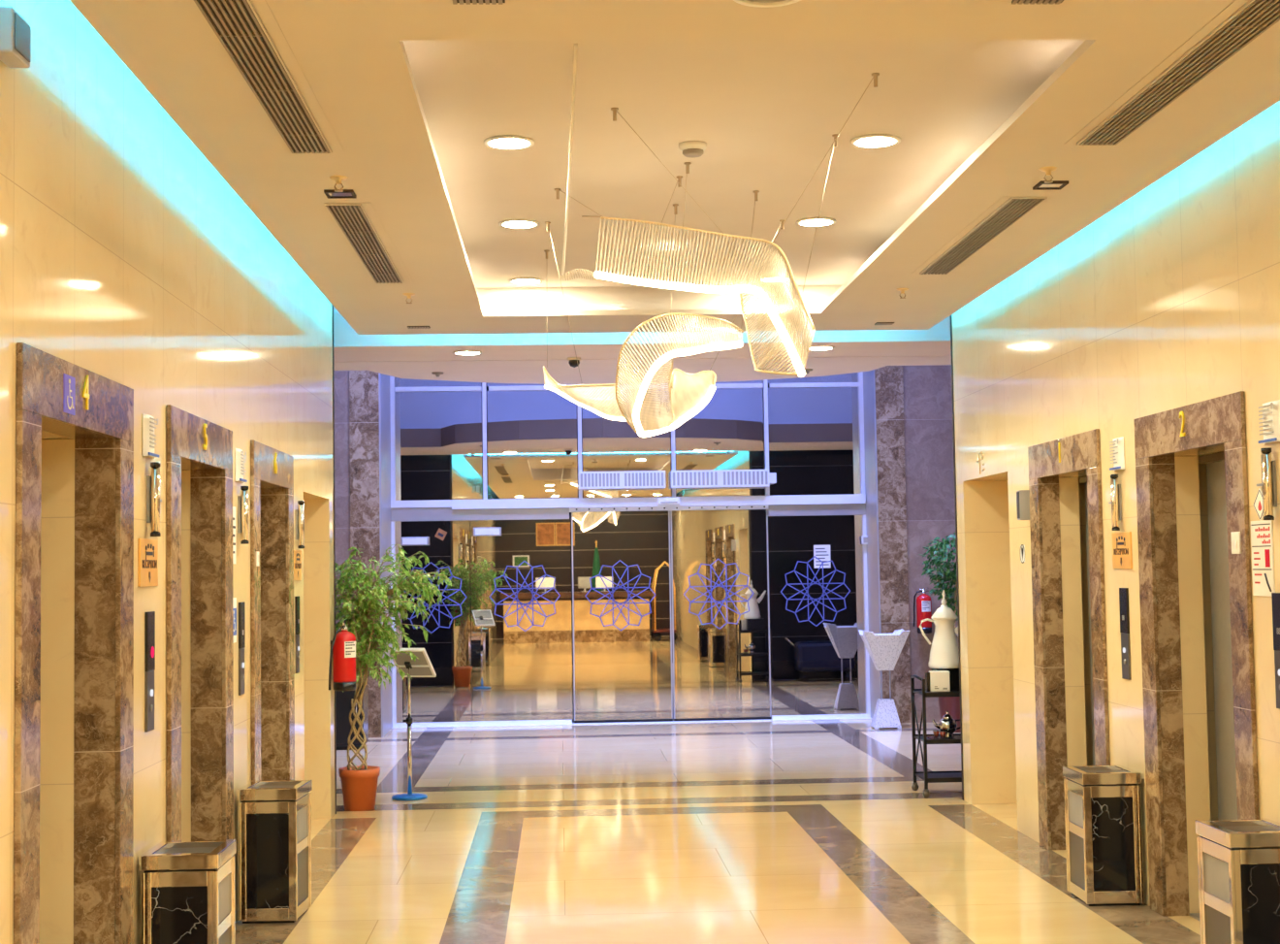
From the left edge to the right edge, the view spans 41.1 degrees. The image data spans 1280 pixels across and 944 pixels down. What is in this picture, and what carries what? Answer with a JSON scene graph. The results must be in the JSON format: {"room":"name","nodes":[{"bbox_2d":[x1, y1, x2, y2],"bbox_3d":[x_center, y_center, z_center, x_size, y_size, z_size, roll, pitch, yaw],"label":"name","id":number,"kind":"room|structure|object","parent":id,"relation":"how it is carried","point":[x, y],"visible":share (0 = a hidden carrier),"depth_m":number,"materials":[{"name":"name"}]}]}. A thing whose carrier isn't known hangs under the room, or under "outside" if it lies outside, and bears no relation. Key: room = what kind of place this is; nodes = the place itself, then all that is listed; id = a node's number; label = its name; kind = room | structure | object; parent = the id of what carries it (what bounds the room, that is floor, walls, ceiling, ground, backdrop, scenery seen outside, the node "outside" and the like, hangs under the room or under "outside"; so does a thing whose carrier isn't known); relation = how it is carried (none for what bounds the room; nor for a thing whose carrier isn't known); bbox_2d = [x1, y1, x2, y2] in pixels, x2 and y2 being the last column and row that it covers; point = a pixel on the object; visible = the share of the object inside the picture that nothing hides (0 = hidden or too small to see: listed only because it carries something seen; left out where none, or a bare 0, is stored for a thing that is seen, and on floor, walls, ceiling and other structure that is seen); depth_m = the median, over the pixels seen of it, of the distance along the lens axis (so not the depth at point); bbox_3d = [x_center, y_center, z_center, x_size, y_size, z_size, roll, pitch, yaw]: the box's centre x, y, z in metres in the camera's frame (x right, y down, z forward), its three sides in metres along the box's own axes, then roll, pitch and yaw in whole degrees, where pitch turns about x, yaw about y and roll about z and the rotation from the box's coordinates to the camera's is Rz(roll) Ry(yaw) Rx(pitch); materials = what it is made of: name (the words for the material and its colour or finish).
{"room":"hotel lobby","nodes":[
{"label":"hotel lobby","id":0,"kind":"room"},
{"bbox_2d":[0,0,335,943],"bbox_3d":[-1.912,-0.034,2.871,0.420,3.750,17.900,-1,-3,-3],"label":"wall","id":1,"kind":"structure","parent":0,"point":[127,258],"depth_m":6.50,"materials":[{"name":"beige paint"}]},
{"bbox_2d":[0,6,31,67],"bbox_3d":[-1.776,-1.220,4.800,0.085,0.130,0.160,-1,-3,-3],"label":"wall speaker","id":2,"kind":"object","parent":1,"relation":"attached to","point":[15,30],"visible":1,"depth_m":4.75,"materials":[{"name":"white plastic"}]},
{"bbox_2d":[14,12,31,62],"bbox_3d":[-1.736,-1.220,4.802,0.005,0.100,0.130,-1,-3,-3],"label":"grille","id":3,"kind":"object","parent":2,"relation":"attached to","point":[22,29],"depth_m":4.80,"materials":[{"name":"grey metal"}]},
{"bbox_2d":[13,342,133,943],"bbox_3d":[-2.002,0.827,5.505,0.427,2.330,1.290,-1,-3,-3],"label":"elevator door frame","id":4,"kind":"structure","parent":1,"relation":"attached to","point":[74,848],"depth_m":5.96,"materials":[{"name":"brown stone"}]},
{"bbox_2d":[138,538,158,586],"bbox_3d":[-1.862,0.343,6.471,0.010,0.180,0.280,-1,-3,-3],"label":"sign","id":5,"kind":"object","parent":1,"relation":"attached to","point":[147,547],"visible":1,"depth_m":6.45,"materials":[{"name":"gold metal"}]},
{"bbox_2d":[144,610,155,732],"bbox_3d":[-1.857,0.753,6.466,0.022,0.449,0.110,-1,-3,-3],"label":"panel","id":6,"kind":"object","parent":1,"relation":"attached to","point":[149,616],"visible":1,"depth_m":6.44,"materials":[{"name":"grey metal"}]},
{"bbox_2d":[142,413,159,458],"bbox_3d":[-1.860,-0.136,6.499,0.025,0.160,0.170,-1,-3,-3],"label":"paper notice","id":7,"kind":"object","parent":1,"relation":"attached to","point":[148,423],"visible":1,"depth_m":6.45,"materials":[{"name":"white paper"}]},
{"bbox_2d":[146,461,161,536],"bbox_3d":[-1.853,0.109,6.558,0.056,0.282,0.184,-1,-3,-3],"label":"wall sconce","id":8,"kind":"object","parent":1,"relation":"attached to","point":[153,499],"visible":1,"depth_m":6.47,"materials":[{"name":"clear glass"}]},
{"bbox_2d":[166,404,233,840],"bbox_3d":[-2.090,0.934,7.385,0.427,2.330,1.290,-1,-3,-3],"label":"elevator door frame","id":9,"kind":"structure","parent":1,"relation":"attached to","point":[200,590],"depth_m":7.84,"materials":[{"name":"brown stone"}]},
{"bbox_2d":[235,448,247,481],"bbox_3d":[-1.946,-0.031,8.334,0.025,0.160,0.170,-1,-3,-3],"label":"paper notice","id":10,"kind":"object","parent":1,"relation":"attached to","point":[240,455],"visible":1,"depth_m":8.28,"materials":[{"name":"paper"}]},
{"bbox_2d":[238,601,245,695],"bbox_3d":[-1.943,0.859,8.328,0.022,0.449,0.110,-1,-3,-3],"label":"panel","id":11,"kind":"object","parent":1,"relation":"attached to","point":[241,605],"visible":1,"depth_m":8.30,"materials":[{"name":"grey metal"}]},
{"bbox_2d":[237,485,249,543],"bbox_3d":[-1.938,0.213,8.393,0.056,0.282,0.184,-1,-3,-3],"label":"wall sconce","id":12,"kind":"object","parent":1,"relation":"attached to","point":[242,499],"visible":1,"depth_m":8.31,"materials":[{"name":"clear glass"}]},
{"bbox_2d":[250,439,294,781],"bbox_3d":[-2.175,1.039,9.225,0.427,2.330,1.290,-1,-3,-3],"label":"entrance","id":13,"kind":"object","parent":1,"relation":"attached to","point":[272,469],"visible":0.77,"depth_m":9.68,"materials":[{"name":"brown stone"}]},
{"bbox_2d":[294,596,299,672],"bbox_3d":[-2.026,0.960,10.101,0.022,0.449,0.110,-1,-3,-3],"label":"panel","id":14,"kind":"object","parent":1,"relation":"attached to","point":[297,598],"visible":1,"depth_m":10.06,"materials":[{"name":"grey metal"}]},
{"bbox_2d":[293,549,301,579],"bbox_3d":[-2.033,0.552,10.137,0.010,0.180,0.280,-1,-3,-3],"label":"sign","id":15,"kind":"object","parent":1,"relation":"attached to","point":[297,553],"visible":0.99,"depth_m":10.12,"materials":[{"name":"gold metal"}]},
{"bbox_2d":[295,500,304,547],"bbox_3d":[-2.022,0.317,10.208,0.056,0.282,0.184,-1,-3,-3],"label":"wall sconce","id":16,"kind":"object","parent":1,"relation":"attached to","point":[300,512],"visible":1,"depth_m":10.12,"materials":[{"name":"clear glass"}]},
{"bbox_2d":[332,305,336,813],"bbox_3d":[-2.125,0.498,11.820,0.026,3.700,0.030,-1,-3,-3],"label":"trim","id":17,"kind":"structure","parent":1,"relation":"attached to","point":[333,305],"depth_m":11.81,"materials":[{"name":"metal"}]},
{"bbox_2d":[328,619,355,691],"bbox_3d":[-2.015,1.240,11.524,0.179,0.477,0.321,-1,-3,-3],"label":"fire extinguisher","id":18,"kind":"object","parent":1,"relation":"attached to","point":[342,655],"visible":1,"depth_m":11.54,"materials":[{"name":"red metal"}]},
{"bbox_2d":[334,370,351,623],"bbox_3d":[-3.554,-0.142,17.851,1.190,5.700,1.280,-1,-3,-3],"label":"wall pier","id":19,"kind":"object","parent":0,"point":[341,377],"depth_m":17.23,"materials":[{"name":"stone"}]},
{"bbox_2d":[349,370,381,737],"bbox_3d":[-2.812,-0.152,17.876,0.295,5.700,1.300,-1,-3,-3],"label":"column","id":20,"kind":"structure","parent":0,"point":[364,385],"depth_m":17.21,"materials":[{"name":"brown stone"}]},
{"bbox_2d":[378,373,392,736],"bbox_3d":[-2.647,0.495,17.857,0.015,4.400,1.280,-1,-3,-3],"label":"trim","id":21,"kind":"structure","parent":20,"relation":"attached to","point":[384,379],"depth_m":17.63,"materials":[{"name":"grey metal"}]},
{"bbox_2d":[333,312,951,383],"bbox_3d":[-0.023,-0.991,13.983,7.900,0.250,2.780,-1,-3,-3],"label":"ceiling","id":22,"kind":"structure","parent":0,"point":[504,358],"depth_m":13.26,"materials":[{"name":"paint"}]},
{"bbox_2d":[69,0,1279,334],"bbox_3d":[0.453,-1.613,3.066,4.004,0.250,17.890,-1,-3,-3],"label":"ceiling","id":23,"kind":"structure","parent":0,"point":[978,96],"depth_m":7.00,"materials":[{"name":"paint"}]},
{"bbox_2d":[192,0,344,153],"bbox_3d":[-1.215,-1.309,5.648,0.206,0.011,2.110,-1,-3,-3],"label":"ceiling vent","id":24,"kind":"object","parent":23,"relation":"in","point":[237,25],"visible":1,"depth_m":5.58,"materials":[{"name":"metal"}]},
{"bbox_2d":[323,189,356,198],"bbox_3d":[-1.303,-1.208,7.428,0.124,0.012,0.124,-1,-3,-3],"label":"ceiling fitting","id":25,"kind":"object","parent":23,"relation":"attached to","point":[330,193],"visible":0.94,"depth_m":7.42,"materials":[{"name":"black metal"}]},
{"bbox_2d":[324,202,411,283],"bbox_3d":[-1.356,-1.137,8.680,0.206,0.011,2.110,-1,-3,-3],"label":"ceiling vent","id":26,"kind":"object","parent":23,"relation":"in","point":[352,219],"visible":1,"depth_m":8.48,"materials":[{"name":"metal"}]},
{"bbox_2d":[452,0,505,4],"bbox_3d":[-0.466,-1.365,4.919,0.150,0.008,0.090,-1,-3,-3],"label":"ceiling vent","id":27,"kind":"object","parent":23,"relation":"in","point":[455,2],"visible":1,"depth_m":4.95,"materials":[{"name":"metal"}]},
{"bbox_2d":[483,135,534,150],"bbox_3d":[-0.572,-1.439,7.465,0.220,0.010,0.220,-1,-3,-3],"label":"recessed light","id":28,"kind":"object","parent":23,"relation":"in","point":[509,143],"visible":1,"depth_m":7.45,"materials":[{"name":"white paint"}]},
{"bbox_2d":[498,219,539,228],"bbox_3d":[-0.653,-1.339,9.221,0.220,0.010,0.220,-1,-3,-3],"label":"recessed light","id":29,"kind":"object","parent":23,"relation":"in","point":[510,223],"visible":1,"depth_m":9.20,"materials":[{"name":"white paint"}]},
{"bbox_2d":[543,190,785,437],"bbox_3d":[0.150,-0.750,8.896,1.326,1.248,2.286,-1,-3,-3],"label":"chandelier","id":30,"kind":"object","parent":23,"relation":"hanging from","point":[688,394],"visible":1,"depth_m":8.24,"materials":[{"name":"beige plastic"}]},
{"bbox_2d":[543,368,624,416],"bbox_3d":[-0.296,-0.430,9.187,0.046,0.405,1.190,1,-4,-26],"label":"sculpture","id":31,"kind":"object","parent":30,"relation":"hanging from","point":[599,399],"depth_m":9.13,"materials":[{"name":"plastic"}]},
{"bbox_2d":[639,357,672,431],"bbox_3d":[0.071,-0.393,8.250,0.183,0.438,1.017,-1,-3,1],"label":"lampshade","id":32,"kind":"object","parent":30,"relation":"hanging from","point":[654,416],"depth_m":8.25,"materials":[{"name":"beige plastic"}]},
{"bbox_2d":[616,314,743,433],"bbox_3d":[0.207,-0.467,8.055,0.641,0.557,0.609,-1,-3,-3],"label":"lampshade","id":33,"kind":"object","parent":30,"relation":"hanging from","point":[640,412],"depth_m":7.97,"materials":[{"name":"white plastic"}]},
{"bbox_2d":[671,370,714,423],"bbox_3d":[0.275,-0.389,9.009,0.082,0.364,0.755,-2,-3,21],"label":"lampshade","id":34,"kind":"object","parent":30,"relation":"hanging from","point":[690,393],"depth_m":8.95,"materials":[{"name":"beige plastic"}]},
{"bbox_2d":[678,140,706,158],"bbox_3d":[0.235,-1.424,7.562,0.124,0.054,0.124,-1,-3,-3],"label":"smoke detector","id":35,"kind":"object","parent":23,"relation":"attached to","point":[689,148],"visible":1,"depth_m":7.52,"materials":[{"name":"white paint"}]},
{"bbox_2d":[554,43,879,377],"bbox_3d":[0.264,-0.914,7.263,1.249,1.117,2.360,-1,-3,-3],"label":"chandelier","id":36,"kind":"object","parent":23,"relation":"hanging from","point":[778,290],"visible":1,"depth_m":7.63,"materials":[{"name":"beige"}]},
{"bbox_2d":[560,268,596,280],"bbox_3d":[-0.297,-0.963,8.377,0.187,0.057,0.092,-1,-3,10],"label":"sculpture","id":37,"kind":"object","parent":36,"relation":"hanging from","point":[593,277],"depth_m":8.36,"materials":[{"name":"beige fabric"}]},
{"bbox_2d":[595,218,815,373],"bbox_3d":[0.360,-0.818,7.707,0.364,0.953,1.689,1,-4,-31],"label":"lampshade","id":38,"kind":"object","parent":36,"relation":"hanging from","point":[778,289],"depth_m":7.66,"materials":[{"name":"beige plastic"}]},
{"bbox_2d":[740,292,802,374],"bbox_3d":[0.509,-0.617,7.423,0.117,0.518,1.108,0,-3,-9],"label":"lampshade","id":39,"kind":"object","parent":36,"relation":"hanging from","point":[783,309],"depth_m":7.21,"materials":[{"name":"beige plastic"}]},
{"bbox_2d":[733,0,800,7],"bbox_3d":[0.371,-1.375,4.909,0.220,0.014,0.220,-1,-3,-3],"label":"ceiling speaker","id":40,"kind":"object","parent":23,"relation":"attached to","point":[751,3],"visible":1,"depth_m":4.98,"materials":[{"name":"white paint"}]},
{"bbox_2d":[796,217,836,226],"bbox_3d":[0.959,-1.360,9.297,0.220,0.010,0.220,-1,-3,-3],"label":"recessed light","id":41,"kind":"object","parent":23,"relation":"in","point":[812,221],"visible":0.98,"depth_m":9.28,"materials":[{"name":"white paint"}]},
{"bbox_2d":[850,133,900,148],"bbox_3d":[1.040,-1.460,7.542,0.220,0.010,0.220,-1,-3,-3],"label":"recessed light","id":42,"kind":"object","parent":23,"relation":"in","point":[877,141],"visible":1,"depth_m":7.53,"materials":[{"name":"white paint"}]},
{"bbox_2d":[911,195,1047,274],"bbox_3d":[1.693,-1.182,8.719,0.206,0.011,2.020,-1,-3,-3],"label":"ceiling vent","id":43,"kind":"object","parent":23,"relation":"in","point":[1014,208],"visible":1,"depth_m":8.53,"materials":[{"name":"metal"}]},
{"bbox_2d":[1011,0,1063,4],"bbox_3d":[1.173,-1.386,4.997,0.150,0.008,0.090,-1,-3,-3],"label":"ceiling vent","id":44,"kind":"object","parent":23,"relation":"in","point":[1013,2],"visible":1,"depth_m":5.02,"materials":[{"name":"metal"}]},
{"bbox_2d":[1032,180,1068,190],"bbox_3d":[1.798,-1.254,7.475,0.124,0.012,0.124,-1,-3,-3],"label":"ceiling fitting","id":45,"kind":"object","parent":23,"relation":"attached to","point":[1056,184],"visible":1,"depth_m":7.47,"materials":[{"name":"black metal"}]},
{"bbox_2d":[1064,0,1279,145],"bbox_3d":[1.833,-1.353,5.715,0.206,0.011,2.115,-1,-3,-3],"label":"ceiling vent","id":46,"kind":"object","parent":23,"relation":"in","point":[1255,17],"visible":1,"depth_m":5.74,"materials":[{"name":"metal"}]},
{"bbox_2d":[235,718,1200,943],"bbox_3d":[0.235,1.996,6.164,13.000,0.001,24.500,-1,-3,-3],"label":"floor","id":47,"kind":"structure","parent":0,"point":[816,831],"depth_m":9.93,"materials":[{"name":"beige tile"}]},
{"bbox_2d":[139,838,236,943],"bbox_3d":[-1.686,1.722,6.386,0.286,0.632,0.346,-1,-3,-3],"label":"waste bin","id":48,"kind":"object","parent":47,"relation":"on","point":[187,886],"visible":1,"depth_m":6.24,"materials":[{"name":"silver metal"}]},
{"bbox_2d":[161,846,217,853],"bbox_3d":[-1.690,1.439,6.402,0.210,0.020,0.270,-1,-3,-3],"label":"tray","id":49,"kind":"object","parent":48,"relation":"on","point":[165,849],"depth_m":6.46,"materials":[{"name":"grey metal"}]},
{"bbox_2d":[236,779,312,923],"bbox_3d":[-1.763,1.829,8.257,0.286,0.632,0.346,-1,-3,1],"label":"waste bin","id":50,"kind":"object","parent":47,"relation":"on","point":[274,816],"visible":1,"depth_m":8.10,"materials":[{"name":"silver metal"}]},
{"bbox_2d":[335,672,368,749],"bbox_3d":[-2.796,2.254,16.141,0.400,0.700,0.430,-1,-3,-3],"label":"base cabinet","id":51,"kind":"object","parent":47,"relation":"on","point":[343,698],"visible":0.2,"depth_m":15.95,"materials":[{"name":"wood"}]},
{"bbox_2d":[338,765,380,810],"bbox_3d":[-1.962,2.213,11.945,0.286,0.285,0.286,-1,-3,-3],"label":"pot","id":52,"kind":"object","parent":47,"relation":"on","point":[359,783],"depth_m":11.84,"materials":[{"name":"ceramic"}]},
{"bbox_2d":[335,543,451,810],"bbox_3d":[-1.821,1.431,11.988,0.892,1.847,0.768,2,-4,-38],"label":"braided ficus","id":53,"kind":"object","parent":47,"relation":"on","point":[359,783],"visible":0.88,"depth_m":11.95,"materials":[{"name":"plant"}]},
{"bbox_2d":[387,647,436,799],"bbox_3d":[-1.671,1.832,12.487,0.294,1.098,0.260,-2,-3,14],"label":"sign stand","id":54,"kind":"object","parent":47,"relation":"on","point":[423,667],"visible":0.97,"depth_m":12.47,"materials":[{"name":"silver metal"}]},
{"bbox_2d":[391,716,872,728],"bbox_3d":[-0.073,2.678,18.274,5.110,0.008,0.280,-1,-3,-3],"label":"trim","id":55,"kind":"structure","parent":47,"relation":"on","point":[866,717],"depth_m":18.17,"materials":[{"name":"white metal"}]},
{"bbox_2d":[858,628,910,729],"bbox_3d":[2.477,2.092,17.263,0.465,0.985,0.375,-1,-3,-3],"label":"stand","id":56,"kind":"object","parent":47,"relation":"on","point":[884,650],"visible":1,"depth_m":17.15,"materials":[{"name":"white stone"}]},
{"bbox_2d":[858,628,910,670],"bbox_3d":[2.473,1.800,17.279,0.465,0.401,0.375,-1,-3,-3],"label":"bowl","id":57,"kind":"object","parent":56,"relation":"on","point":[884,650],"depth_m":17.15,"materials":[{"name":"white stone"}]},
{"bbox_2d":[910,673,961,797],"bbox_3d":[2.220,1.881,12.289,0.487,0.856,0.408,-1,-3,-3],"label":"cart","id":58,"kind":"object","parent":47,"relation":"on","point":[952,775],"visible":0.53,"depth_m":12.18,"materials":[{"name":"black metal"}]},
{"bbox_2d":[913,688,959,697],"bbox_3d":[2.217,1.588,12.306,0.430,0.032,0.402,-1,-3,-3],"label":"shelf","id":59,"kind":"object","parent":58,"relation":"attached to","point":[922,691],"depth_m":12.10,"materials":[{"name":"black metal"}]},
{"bbox_2d":[925,670,950,691],"bbox_3d":[2.122,1.493,12.183,0.165,0.148,0.076,-1,-3,-3],"label":"appliance box","id":60,"kind":"object","parent":58,"relation":"on","point":[935,680],"visible":1,"depth_m":12.15,"materials":[{"name":"white cardboard"}]},
{"bbox_2d":[914,733,960,743],"bbox_3d":[2.223,1.918,12.287,0.430,0.032,0.402,-1,-3,-3],"label":"shelf","id":61,"kind":"object","parent":58,"relation":"attached to","point":[921,737],"depth_m":12.08,"materials":[{"name":"black metal"}]},
{"bbox_2d":[915,769,961,782],"bbox_3d":[2.227,2.187,12.272,0.430,0.032,0.402,-1,-3,-3],"label":"shelf","id":62,"kind":"object","parent":58,"relation":"attached to","point":[952,775],"depth_m":12.22,"materials":[{"name":"black metal"}]},
{"bbox_2d":[927,734,960,738],"bbox_3d":[2.234,1.905,12.263,0.340,0.009,0.280,-1,-3,-3],"label":"glass tray","id":63,"kind":"object","parent":58,"relation":"on","point":[956,736],"visible":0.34,"depth_m":12.23,"materials":[{"name":"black glass"}]},
{"bbox_2d":[931,710,959,736],"bbox_3d":[2.208,1.806,12.253,0.186,0.188,0.132,2,-4,-37],"label":"teapot","id":64,"kind":"object","parent":63,"relation":"on","point":[947,723],"visible":0.94,"depth_m":12.21,"materials":[{"name":"silver metal"}]},
{"bbox_2d":[930,668,959,690],"bbox_3d":[2.245,1.492,12.340,0.246,0.163,0.191,-1,-3,-3],"label":"box","id":65,"kind":"object","parent":58,"relation":"on","point":[953,672],"visible":0.31,"depth_m":12.25,"materials":[{"name":"cardboard"}]},
{"bbox_2d":[919,589,959,668],"bbox_3d":[2.213,1.130,12.332,0.312,0.560,0.260,-3,-4,37],"label":"urn","id":66,"kind":"object","parent":65,"relation":"on","point":[944,653],"visible":0.94,"depth_m":12.26,"materials":[{"name":"beige ceramic"}]},
{"bbox_2d":[918,532,960,732],"bbox_3d":[3.098,1.581,16.848,0.692,1.939,0.632,-1,-3,-3],"label":"potted plant","id":67,"kind":"object","parent":47,"relation":"on","point":[951,704],"visible":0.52,"depth_m":16.77,"materials":[{"name":"green plant"}]},
{"bbox_2d":[1062,764,1144,905],"bbox_3d":[2.266,1.771,8.357,0.286,0.632,0.346,-1,-3,-2],"label":"waste bin","id":68,"kind":"object","parent":47,"relation":"on","point":[1104,829],"visible":1,"depth_m":8.20,"materials":[{"name":"silver metal"}]},
{"bbox_2d":[1195,817,1279,943],"bbox_3d":[2.329,1.666,6.506,0.286,0.632,0.346,-1,-3,-3],"label":"waste bin","id":69,"kind":"object","parent":47,"relation":"on","point":[1238,859],"visible":1,"depth_m":6.36,"materials":[{"name":"silver metal"}]},
{"bbox_2d":[1222,825,1273,831],"bbox_3d":[2.325,1.382,6.522,0.210,0.020,0.270,-1,-3,-3],"label":"tray","id":70,"kind":"object","parent":69,"relation":"on","point":[1226,827],"depth_m":6.58,"materials":[{"name":"grey metal"}]},
{"bbox_2d":[874,365,911,723],"bbox_3d":[2.607,-0.211,18.332,0.295,5.700,0.900,-1,-3,-3],"label":"column","id":71,"kind":"structure","parent":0,"point":[888,379],"depth_m":17.84,"materials":[{"name":"brown stone"}]},
{"bbox_2d":[863,369,882,717],"bbox_3d":[2.462,0.440,18.299,0.015,4.400,0.880,-1,-3,-3],"label":"trim","id":72,"kind":"structure","parent":71,"relation":"attached to","point":[869,388],"depth_m":18.13,"materials":[{"name":"grey metal"}]},
{"bbox_2d":[902,364,958,722],"bbox_3d":[3.244,-0.219,18.372,0.980,5.700,0.880,-1,-3,-3],"label":"wall pier","id":73,"kind":"object","parent":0,"point":[927,389],"visible":0.21,"depth_m":17.90,"materials":[{"name":"stone"}]},
{"bbox_2d":[913,586,931,633],"bbox_3d":[2.949,1.434,17.739,0.168,0.477,0.181,-3,-4,39],"label":"fire extinguisher","id":74,"kind":"object","parent":73,"relation":"attached to","point":[923,600],"visible":0.91,"depth_m":17.67,"materials":[{"name":"red metal"}]},
{"bbox_2d":[951,100,1279,904],"bbox_3d":[2.856,-0.096,3.096,0.420,3.750,17.900,-1,-3,-3],"label":"wall","id":75,"kind":"structure","parent":0,"point":[1169,299],"depth_m":8.62,"materials":[{"name":"beige paint"}]},
{"bbox_2d":[949,315,963,799],"bbox_3d":[2.238,0.441,12.026,0.026,3.700,0.030,-1,-3,-3],"label":"trim","id":76,"kind":"structure","parent":75,"relation":"attached to","point":[949,315],"depth_m":12.01,"materials":[{"name":"metal"}]},
{"bbox_2d":[1016,489,1029,519],"bbox_3d":[2.284,0.197,10.142,0.084,0.175,0.060,-1,-3,-3],"label":"plate","id":77,"kind":"object","parent":75,"relation":"attached to","point":[1022,496],"visible":0.79,"depth_m":10.11,"materials":[{"name":"grey metal"}]},
{"bbox_2d":[1027,428,1110,849],"bbox_3d":[2.549,0.975,9.400,0.427,2.330,1.290,-1,-3,-3],"label":"entrance","id":78,"kind":"object","parent":75,"relation":"attached to","point":[1056,465],"visible":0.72,"depth_m":9.85,"materials":[{"name":"brown stone"}]},
{"bbox_2d":[1108,474,1121,530],"bbox_3d":[2.369,0.155,8.556,0.056,0.282,0.154,-1,-3,-3],"label":"acrylic holder","id":79,"kind":"object","parent":75,"relation":"attached to","point":[1116,496],"visible":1,"depth_m":8.49,"materials":[{"name":"plastic"}]},
{"bbox_2d":[1109,436,1124,471],"bbox_3d":[2.375,-0.089,8.512,0.025,0.160,0.170,-1,-3,-3],"label":"paper notice","id":80,"kind":"object","parent":75,"relation":"attached to","point":[1118,447],"visible":1,"depth_m":8.47,"materials":[{"name":"white paper"}]},
{"bbox_2d":[1111,531,1132,568],"bbox_3d":[2.392,0.390,8.482,0.010,0.180,0.280,-1,-3,-3],"label":"sign","id":81,"kind":"object","parent":75,"relation":"attached to","point":[1122,557],"visible":1,"depth_m":8.46,"materials":[{"name":"gold metal"}]},
{"bbox_2d":[1119,587,1131,679],"bbox_3d":[2.400,0.798,8.445,0.022,0.449,0.110,-1,-3,-3],"label":"panel","id":82,"kind":"object","parent":75,"relation":"attached to","point":[1123,592],"visible":1,"depth_m":8.43,"materials":[{"name":"grey metal"}]},
{"bbox_2d":[1133,390,1259,920],"bbox_3d":[2.635,0.868,7.535,0.427,2.330,1.290,-1,-3,-3],"label":"elevator door frame","id":83,"kind":"structure","parent":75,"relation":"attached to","point":[1169,444],"depth_m":7.96,"materials":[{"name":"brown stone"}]},
{"bbox_2d":[1252,487,1263,520],"bbox_3d":[2.469,0.129,6.798,0.008,0.132,0.132,-1,-3,-3],"label":"diamond sign","id":84,"kind":"object","parent":75,"relation":"attached to","point":[1258,504],"visible":0.91,"depth_m":6.80,"materials":[{"name":"plastic"}]},
{"bbox_2d":[1250,519,1275,596],"bbox_3d":[2.471,0.343,6.785,0.012,0.300,0.200,-1,-3,-3],"label":"board","id":85,"kind":"object","parent":75,"relation":"attached to","point":[1262,531],"visible":1,"depth_m":6.78,"materials":[{"name":"white paper"}]},
{"bbox_2d":[1256,447,1277,519],"bbox_3d":[2.454,0.050,6.722,0.056,0.282,0.154,-1,-3,-3],"label":"acrylic holder","id":86,"kind":"object","parent":75,"relation":"attached to","point":[1269,491],"visible":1,"depth_m":6.65,"materials":[{"name":"plastic"}]},
{"bbox_2d":[1258,399,1279,444],"bbox_3d":[2.461,-0.194,6.678,0.025,0.160,0.170,-1,-3,-3],"label":"paper notice","id":87,"kind":"object","parent":75,"relation":"attached to","point":[1270,410],"visible":1,"depth_m":6.65,"materials":[{"name":"white paper"}]},
{"bbox_2d":[1271,592,1279,708],"bbox_3d":[2.485,0.694,6.619,0.022,0.449,0.110,-1,-3,-3],"label":"panel","id":88,"kind":"object","parent":75,"relation":"attached to","point":[1275,596],"visible":1,"depth_m":6.64,"materials":[{"name":"grey metal"}]},
{"bbox_3d":[-0.156,-2.329,18.650,5.140,1.350,0.250,-1,-3,-3],"label":"wall","id":89,"kind":"structure","parent":0,"visible":0},
{"bbox_2d":[389,371,870,726],"bbox_3d":[-0.107,0.511,18.396,5.110,4.350,0.160,-1,-3,-3],"label":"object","id":90,"kind":"structure","parent":89,"relation":"in","point":[516,584],"depth_m":18.39,"materials":[{"name":"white glass"}]},
{"bbox_2d":[400,536,429,544],"bbox_3d":[-2.405,0.740,18.258,0.300,0.090,0.064,-1,-3,-3],"label":"sign","id":91,"kind":"object","parent":90,"relation":"attached to","point":[413,540],"visible":1,"depth_m":18.23,"materials":[{"name":"white metal"}]},
{"bbox_2d":[473,526,501,536],"bbox_3d":[-1.637,0.640,18.299,0.300,0.090,0.064,-1,-3,-3],"label":"sign","id":92,"kind":"object","parent":90,"relation":"attached to","point":[477,531],"visible":1,"depth_m":18.27,"materials":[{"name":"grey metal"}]},
{"bbox_2d":[577,470,665,489],"bbox_3d":[-0.195,0.089,18.305,0.930,0.185,0.163,-1,-3,-3],"label":"air vent","id":93,"kind":"object","parent":90,"relation":"attached to","point":[644,479],"visible":1,"depth_m":18.23,"materials":[{"name":"white metal"}]},
{"bbox_2d":[571,510,672,723],"bbox_3d":[-0.193,1.550,18.332,1.063,2.254,0.036,-1,-3,-3],"label":"door","id":94,"kind":"structure","parent":90,"relation":"attached to","point":[622,619],"depth_m":18.33,"materials":[{"name":"clear glass"}]},
{"bbox_2d":[670,509,771,721],"bbox_3d":[0.871,1.536,18.383,1.053,2.254,0.037,-1,-3,-3],"label":"door","id":95,"kind":"structure","parent":90,"relation":"attached to","point":[720,559],"depth_m":18.38,"materials":[{"name":"clear glass"}]},
{"bbox_2d":[670,469,776,488],"bbox_3d":[0.895,0.075,18.356,1.140,0.185,0.163,-1,-3,-3],"label":"air vent","id":96,"kind":"object","parent":90,"relation":"attached to","point":[719,478],"visible":1,"depth_m":18.28,"materials":[{"name":"white metal"}]},
{"bbox_2d":[813,544,831,568],"bbox_3d":[1.972,0.914,18.483,0.180,0.250,0.002,-1,-3,-3],"label":"notice","id":97,"kind":"object","parent":90,"relation":"attached to","point":[822,552],"visible":1,"depth_m":18.48,"materials":[{"name":"white paper"}]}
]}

